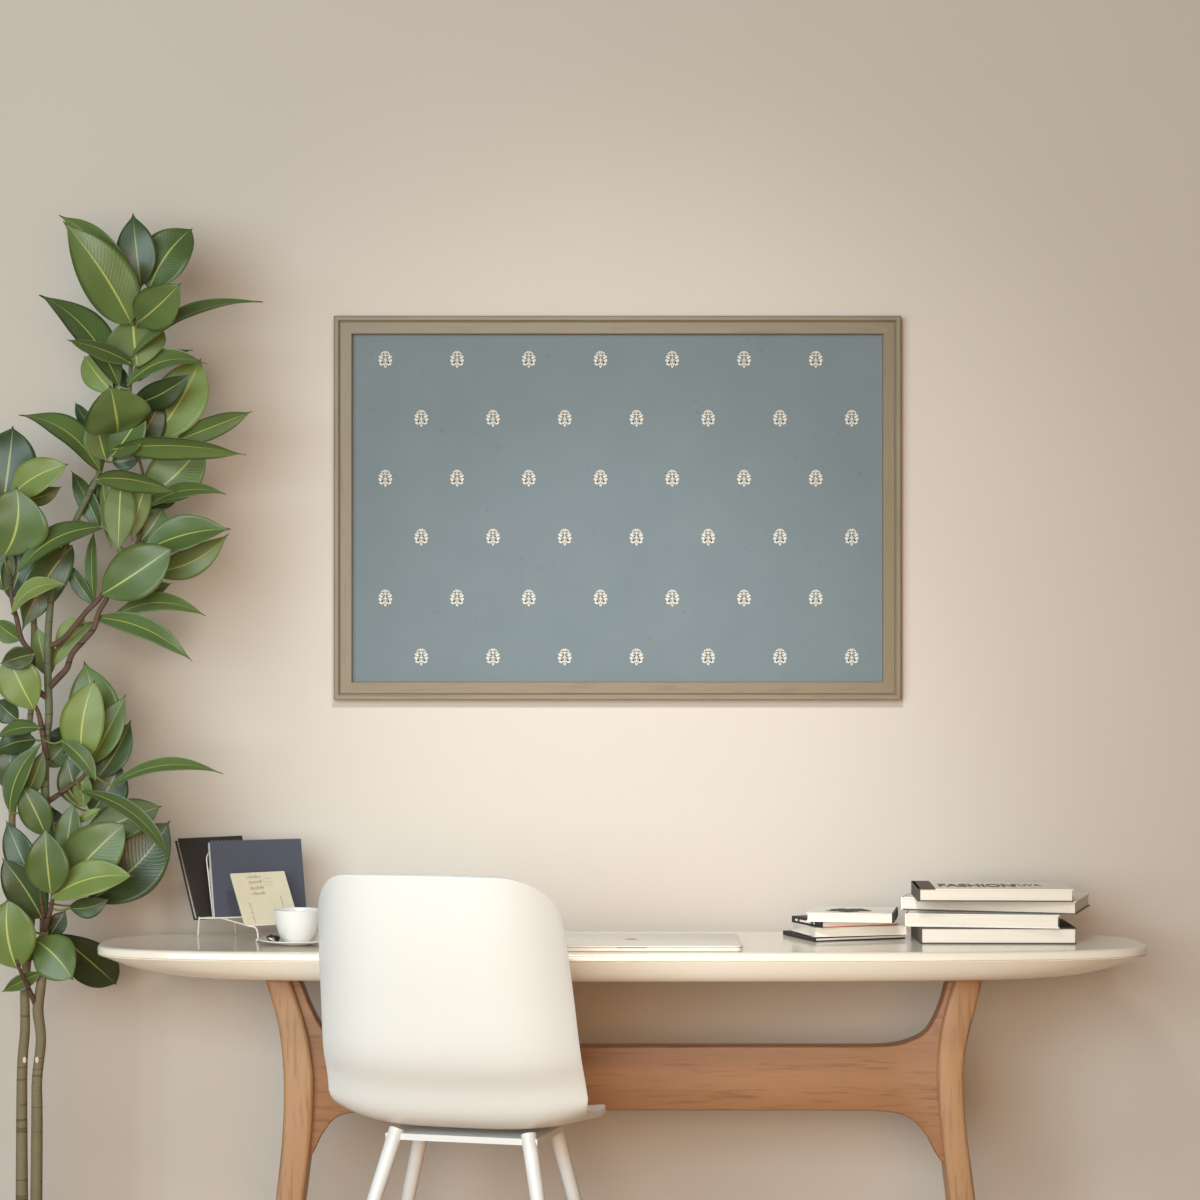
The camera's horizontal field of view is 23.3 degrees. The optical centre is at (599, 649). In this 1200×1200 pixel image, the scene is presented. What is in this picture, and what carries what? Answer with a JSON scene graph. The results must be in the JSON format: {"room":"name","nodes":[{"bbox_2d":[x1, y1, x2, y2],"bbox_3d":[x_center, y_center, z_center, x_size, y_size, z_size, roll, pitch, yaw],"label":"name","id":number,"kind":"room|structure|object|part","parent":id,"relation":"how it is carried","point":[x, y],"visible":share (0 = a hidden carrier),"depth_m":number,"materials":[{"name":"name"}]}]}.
{"room":"home office","nodes":[
{"label":"home office","id":0,"kind":"room"},
{"bbox_2d":[0,0,1199,1199],"bbox_3d":[0.000,-0.167,6.180,9.000,3.000,0.120,0,0,0],"label":"wall","id":1,"kind":"structure","parent":0,"point":[1016,183],"depth_m":6.12,"materials":[{"name":"paint"}]},
{"bbox_2d":[334,316,900,699],"bbox_3d":[0.037,-0.297,6.106,1.188,0.804,0.025,0,0,0],"label":"pinboard","id":2,"kind":"object","parent":1,"relation":"attached to","point":[526,507],"visible":1,"depth_m":6.11,"materials":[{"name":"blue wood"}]},
{"bbox_3d":[-0.538,-0.297,6.106,0.038,0.804,0.025,0,0,0],"label":"frame rail","id":3,"kind":"part","parent":2,"relation":"part of","materials":[{"name":"beige wood"}]},
{"bbox_3d":[0.037,-0.680,6.106,1.188,0.038,0.025,0,0,0],"label":"frame rail","id":4,"kind":"part","parent":2,"relation":"part of","materials":[{"name":"beige wood"}]},
{"bbox_3d":[0.037,0.086,6.106,1.188,0.038,0.025,0,0,0],"label":"frame rail","id":5,"kind":"part","parent":2,"relation":"part of","materials":[{"name":"beige wood"}]},
{"bbox_3d":[0.611,-0.297,6.106,0.038,0.804,0.025,0,0,0],"label":"frame rail","id":6,"kind":"part","parent":2,"relation":"part of","materials":[{"name":"beige wood"}]},
{"bbox_3d":[0.000,1.383,2.430,9.000,0.100,7.620,0,0,0],"label":"floor","id":7,"kind":"structure","parent":0,"visible":0},
{"bbox_2d":[0,214,262,1199],"bbox_3d":[-0.976,0.229,5.822,0.608,2.207,0.319,0,0,-2],"label":"rubber plant","id":8,"kind":"object","parent":7,"relation":"on","point":[122,855],"visible":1,"depth_m":5.79,"materials":[{"name":"green plant"}]},
{"bbox_2d":[318,873,605,1199],"bbox_3d":[-0.263,0.870,5.484,0.510,0.933,0.520,0,0,15],"label":"chair","id":9,"kind":"object","parent":7,"relation":"on","point":[448,1012],"visible":1,"depth_m":5.33,"materials":[{"name":"white plastic"}]},
{"bbox_3d":[-0.451,1.120,5.482,0.190,0.434,0.030,0,0,-37],"label":"leg","id":10,"kind":"part","parent":9,"relation":"part of","materials":[{"name":"white metal"}]},
{"bbox_3d":[-0.385,1.120,5.728,0.138,0.431,0.030,0,0,38],"label":"leg","id":11,"kind":"part","parent":9,"relation":"part of","materials":[{"name":"white metal"}]},
{"bbox_3d":[-0.103,1.120,5.388,0.030,0.434,0.190,0,0,-23],"label":"leg","id":12,"kind":"part","parent":9,"relation":"part of","materials":[{"name":"white metal"}]},
{"bbox_3d":[-0.036,1.120,5.633,0.138,0.431,0.030,0,0,-6],"label":"leg","id":13,"kind":"part","parent":9,"relation":"part of","materials":[{"name":"white metal"}]},
{"bbox_2d":[97,931,1146,1199],"bbox_3d":[0.044,0.983,5.820,2.082,0.801,0.440,0,0,0],"label":"desk","id":14,"kind":"object","parent":7,"relation":"on","point":[918,1077],"visible":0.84,"depth_m":5.78,"materials":[{"name":"beige paint"}]},
{"bbox_2d":[197,854,275,941],"bbox_3d":[-0.713,0.494,5.898,0.140,0.176,0.186,0,0,-44],"label":"rack","id":15,"kind":"object","parent":14,"relation":"on","point":[208,872],"visible":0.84,"depth_m":5.89,"materials":[{"name":"white metal"}]},
{"bbox_2d":[175,836,242,919],"bbox_3d":[-0.785,0.468,5.987,0.151,0.163,0.090,0,0,-38],"label":"notebook","id":16,"kind":"object","parent":15,"relation":"in","point":[192,852],"visible":0.52,"depth_m":5.95,"materials":[{"name":"black paper"}]},
{"bbox_2d":[208,838,305,916],"bbox_3d":[-0.700,0.465,5.943,0.193,0.156,0.056,0,0,-23],"label":"book","id":17,"kind":"object","parent":15,"relation":"in","point":[228,857],"visible":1,"depth_m":5.94,"materials":[{"name":"paper"}]},
{"bbox_2d":[230,871,294,925],"bbox_3d":[-0.676,0.500,5.868,0.121,0.101,0.068,0,0,-34],"label":"card","id":18,"kind":"object","parent":15,"relation":"in","point":[258,894],"visible":1,"depth_m":5.86,"materials":[{"name":"beige paper"}]},
{"bbox_2d":[257,935,318,945],"bbox_3d":[-0.600,0.576,5.763,0.156,0.012,0.156,0,0,0],"label":"saucer","id":19,"kind":"object","parent":14,"relation":"on","point":[314,940],"visible":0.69,"depth_m":5.71,"materials":[{"name":"white ceramic"}]},
{"bbox_2d":[266,934,279,941],"bbox_3d":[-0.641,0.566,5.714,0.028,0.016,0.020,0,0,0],"label":"spoon","id":20,"kind":"object","parent":19,"relation":"on","point":[271,937],"visible":1,"depth_m":5.71,"materials":[{"name":"silver metal"}]},
{"bbox_2d":[274,907,317,941],"bbox_3d":[-0.595,0.545,5.766,0.105,0.064,0.092,0,0,-37],"label":"cup","id":21,"kind":"object","parent":19,"relation":"on","point":[293,924],"visible":0.98,"depth_m":5.73,"materials":[{"name":"white ceramic"}]},
{"bbox_3d":[-0.624,1.018,5.820,0.111,0.732,0.090,0,0,0],"label":"leg","id":22,"kind":"part","parent":14,"relation":"part of","materials":[{"name":"brown wood"}]},
{"bbox_2d":[565,934,742,951],"bbox_3d":[0.100,0.576,5.739,0.352,0.013,0.235,0,0,0],"label":"laptop","id":23,"kind":"object","parent":14,"relation":"on","point":[575,942],"visible":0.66,"depth_m":5.65,"materials":[{"name":"metal"}]},
{"bbox_2d":[783,930,904,941],"bbox_3d":[0.495,0.578,5.920,0.201,0.008,0.155,0,0,-20],"label":"book","id":24,"kind":"object","parent":14,"relation":"on","point":[785,932],"visible":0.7,"depth_m":5.85,"materials":[{"name":"black paper"}]},
{"bbox_2d":[791,921,906,936],"bbox_3d":[0.504,0.564,5.911,0.196,0.018,0.145,0,0,-15],"label":"book","id":25,"kind":"object","parent":24,"relation":"on","point":[899,929],"visible":0.71,"depth_m":5.85,"materials":[{"name":"white paper"}]},
{"bbox_2d":[792,915,896,927],"bbox_3d":[0.495,0.548,5.904,0.171,0.013,0.135,0,0,-22],"label":"book","id":26,"kind":"object","parent":25,"relation":"on","point":[801,919],"visible":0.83,"depth_m":5.84,"materials":[{"name":"black paper"}]},
{"bbox_2d":[806,906,897,922],"bbox_3d":[0.508,0.532,5.860,0.174,0.019,0.151,0,0,9],"label":"book","id":27,"kind":"object","parent":26,"relation":"on","point":[815,913],"visible":1,"depth_m":5.80,"materials":[{"name":"white paper"}]},
{"bbox_3d":[0.725,1.018,5.820,0.110,0.732,0.090,0,0,0],"label":"leg","id":28,"kind":"part","parent":14,"relation":"part of","materials":[{"name":"brown wood"}]},
{"bbox_2d":[911,919,1076,943],"bbox_3d":[0.791,0.567,5.872,0.310,0.032,0.200,0,0,1],"label":"book","id":29,"kind":"object","parent":14,"relation":"on","point":[1065,934],"visible":0.79,"depth_m":5.77,"materials":[{"name":"white paper"}]},
{"bbox_2d":[905,910,1059,928],"bbox_3d":[0.770,0.537,5.856,0.304,0.026,0.160,0,0,9],"label":"book","id":30,"kind":"object","parent":29,"relation":"on","point":[915,918],"visible":0.84,"depth_m":5.78,"materials":[{"name":"white paper"}]},
{"bbox_2d":[901,893,1089,913],"bbox_3d":[0.805,0.511,5.917,0.352,0.026,0.205,0,0,17],"label":"book","id":31,"kind":"object","parent":30,"relation":"on","point":[908,902],"visible":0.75,"depth_m":5.82,"materials":[{"name":"white paper"}]},
{"bbox_2d":[911,881,1073,901],"bbox_3d":[0.785,0.484,5.848,0.307,0.026,0.191,0,0,2],"label":"book","id":32,"kind":"object","parent":31,"relation":"on","point":[971,891],"visible":1,"depth_m":5.76,"materials":[{"name":"white paper"}]}
]}

